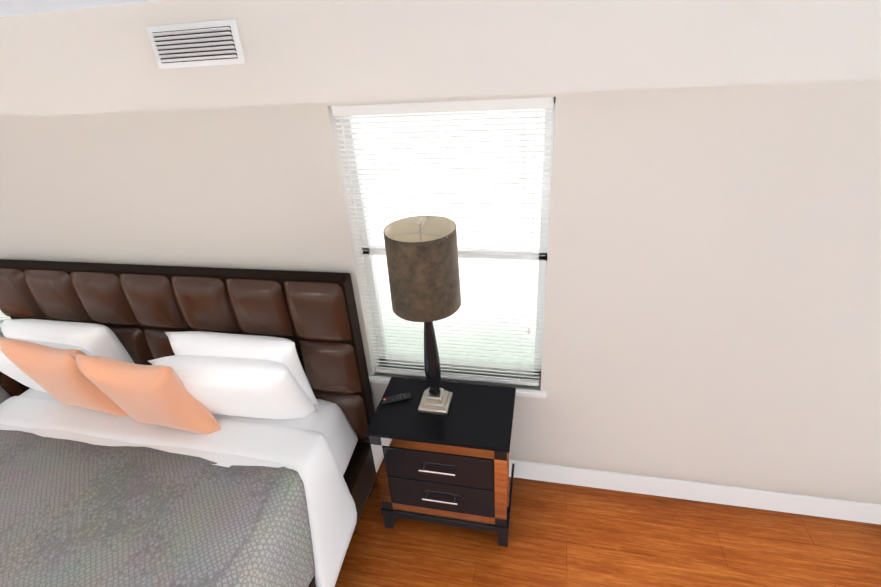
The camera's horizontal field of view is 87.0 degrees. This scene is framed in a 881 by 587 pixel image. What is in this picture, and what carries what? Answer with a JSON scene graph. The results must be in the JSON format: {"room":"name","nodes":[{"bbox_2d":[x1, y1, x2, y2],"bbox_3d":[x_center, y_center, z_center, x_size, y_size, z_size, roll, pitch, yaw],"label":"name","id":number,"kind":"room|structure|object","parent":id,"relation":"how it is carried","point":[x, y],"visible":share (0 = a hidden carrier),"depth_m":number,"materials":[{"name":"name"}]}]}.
{"room":"bedroom","nodes":[
{"label":"bedroom","id":0,"kind":"room"},
{"bbox_2d":[0,0,161,16],"bbox_3d":[-3.436,-0.235,0.449,11.100,0.100,4.940,3,30,12],"label":"ceiling","id":1,"kind":"structure","parent":0,"point":[14,7],"depth_m":1.47,"materials":[{"name":"white paint"}]},
{"bbox_2d":[0,78,880,503],"bbox_3d":[-2.879,-0.202,3.021,11.100,2.530,0.220,3,30,12],"label":"wall","id":2,"kind":"structure","parent":0,"point":[712,312],"depth_m":2.14,"materials":[{"name":"white paint"}]},
{"bbox_2d":[0,310,10,336],"bbox_3d":[-3.227,-0.345,3.016,0.950,1.450,0.213,3,30,12],"label":"window blinds","id":3,"kind":"object","parent":2,"relation":"attached to","point":[2,316],"depth_m":3.41,"materials":[{"name":"grey"}]},
{"bbox_2d":[0,331,545,397],"bbox_3d":[-1.546,0.382,3.014,4.360,0.030,0.250,3,30,12],"label":"trim","id":4,"kind":"structure","parent":2,"relation":"attached to","point":[523,392],"depth_m":2.60,"materials":[{"name":"white"}]},
{"bbox_2d":[331,97,555,385],"bbox_3d":[0.048,-0.189,2.305,0.940,1.450,0.213,3,30,12],"label":"window blinds","id":5,"kind":"object","parent":2,"relation":"attached to","point":[478,173],"visible":0.81,"depth_m":2.25,"materials":[{"name":"grey plastic"}]},
{"bbox_2d":[513,460,880,524],"bbox_3d":[-0.983,0.987,3.099,6.920,0.140,0.022,3,30,12],"label":"baseboard","id":6,"kind":"structure","parent":2,"relation":"attached to","point":[779,501],"depth_m":2.53,"materials":[{"name":"white wood"}]},
{"bbox_2d":[0,0,880,116],"bbox_3d":[-1.166,-0.925,1.835,6.920,0.334,0.375,3,30,12],"label":"wall","id":7,"kind":"structure","parent":0,"point":[92,60],"depth_m":1.44,"materials":[{"name":"white paint"}]},
{"bbox_2d":[146,19,245,68],"bbox_3d":[-0.829,-0.838,1.568,0.340,0.130,0.023,3,30,12],"label":"air vent","id":8,"kind":"object","parent":7,"relation":"in","point":[202,44],"visible":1,"depth_m":1.56,"materials":[{"name":"white metal"}]},
{"bbox_2d":[335,476,880,586],"bbox_3d":[-3.268,2.057,1.727,11.100,0.100,4.940,3,30,12],"label":"floor","id":9,"kind":"structure","parent":0,"point":[563,535],"depth_m":2.41,"materials":[{"name":"brown wood"}]},
{"bbox_2d":[0,372,29,403],"bbox_3d":[-3.124,0.755,3.190,0.688,0.730,0.449,3,30,12],"label":"nightstand","id":10,"kind":"object","parent":9,"relation":"on","point":[10,387],"depth_m":3.02,"materials":[{"name":"black paint"}]},
{"bbox_2d":[0,259,376,586],"bbox_3d":[-1.722,1.015,1.881,2.357,1.370,2.360,3,30,12],"label":"bed","id":11,"kind":"object","parent":9,"relation":"on","point":[172,426],"visible":1,"depth_m":2.29,"materials":[{"name":"grey fabric"}]},
{"bbox_2d":[0,335,146,418],"bbox_3d":[-1.973,0.457,2.483,0.610,0.582,0.237,3,30,12],"label":"pillow","id":12,"kind":"object","parent":11,"relation":"on","point":[49,362],"depth_m":2.41,"materials":[{"name":"orange fabric"}]},
{"bbox_2d":[0,318,148,389],"bbox_3d":[-2.142,0.359,2.721,0.742,0.488,0.221,3,30,12],"label":"pillow","id":13,"kind":"object","parent":11,"relation":"on","point":[112,338],"depth_m":2.59,"materials":[{"name":"white fabric"}]},
{"bbox_2d":[65,352,229,435],"bbox_3d":[-1.438,0.512,2.313,0.607,0.580,0.232,3,30,12],"label":"pillow","id":14,"kind":"object","parent":11,"relation":"on","point":[170,396],"depth_m":2.24,"materials":[{"name":"orange fabric"}]},
{"bbox_2d":[147,355,318,419],"bbox_3d":[-1.050,0.488,2.398,0.747,0.430,0.290,3,30,12],"label":"pillow","id":15,"kind":"object","parent":11,"relation":"on","point":[217,387],"depth_m":2.27,"materials":[{"name":"white fabric"}]},
{"bbox_2d":[164,331,320,408],"bbox_3d":[-1.048,0.411,2.484,0.742,0.488,0.221,3,30,12],"label":"pillow","id":16,"kind":"object","parent":11,"relation":"on","point":[294,350],"depth_m":2.36,"materials":[{"name":"white fabric"}]},
{"bbox_2d":[366,377,515,546],"bbox_3d":[0.039,0.906,2.503,0.688,0.730,0.449,3,30,12],"label":"nightstand","id":17,"kind":"object","parent":9,"relation":"on","point":[455,466],"visible":1,"depth_m":2.30,"materials":[{"name":"black paint"}]},
{"bbox_2d":[382,393,410,404],"bbox_3d":[-0.230,0.545,2.414,0.150,0.020,0.044,-10,30,-10],"label":"remote control","id":18,"kind":"object","parent":17,"relation":"on","point":[396,398],"visible":1,"depth_m":2.40,"materials":[{"name":"black plastic"}]},
{"bbox_2d":[383,216,460,414],"bbox_3d":[-0.056,0.130,2.132,0.310,0.995,0.310,3,30,12],"label":"lamp","id":19,"kind":"object","parent":17,"relation":"on","point":[422,264],"visible":1,"depth_m":1.93,"materials":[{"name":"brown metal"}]}
]}

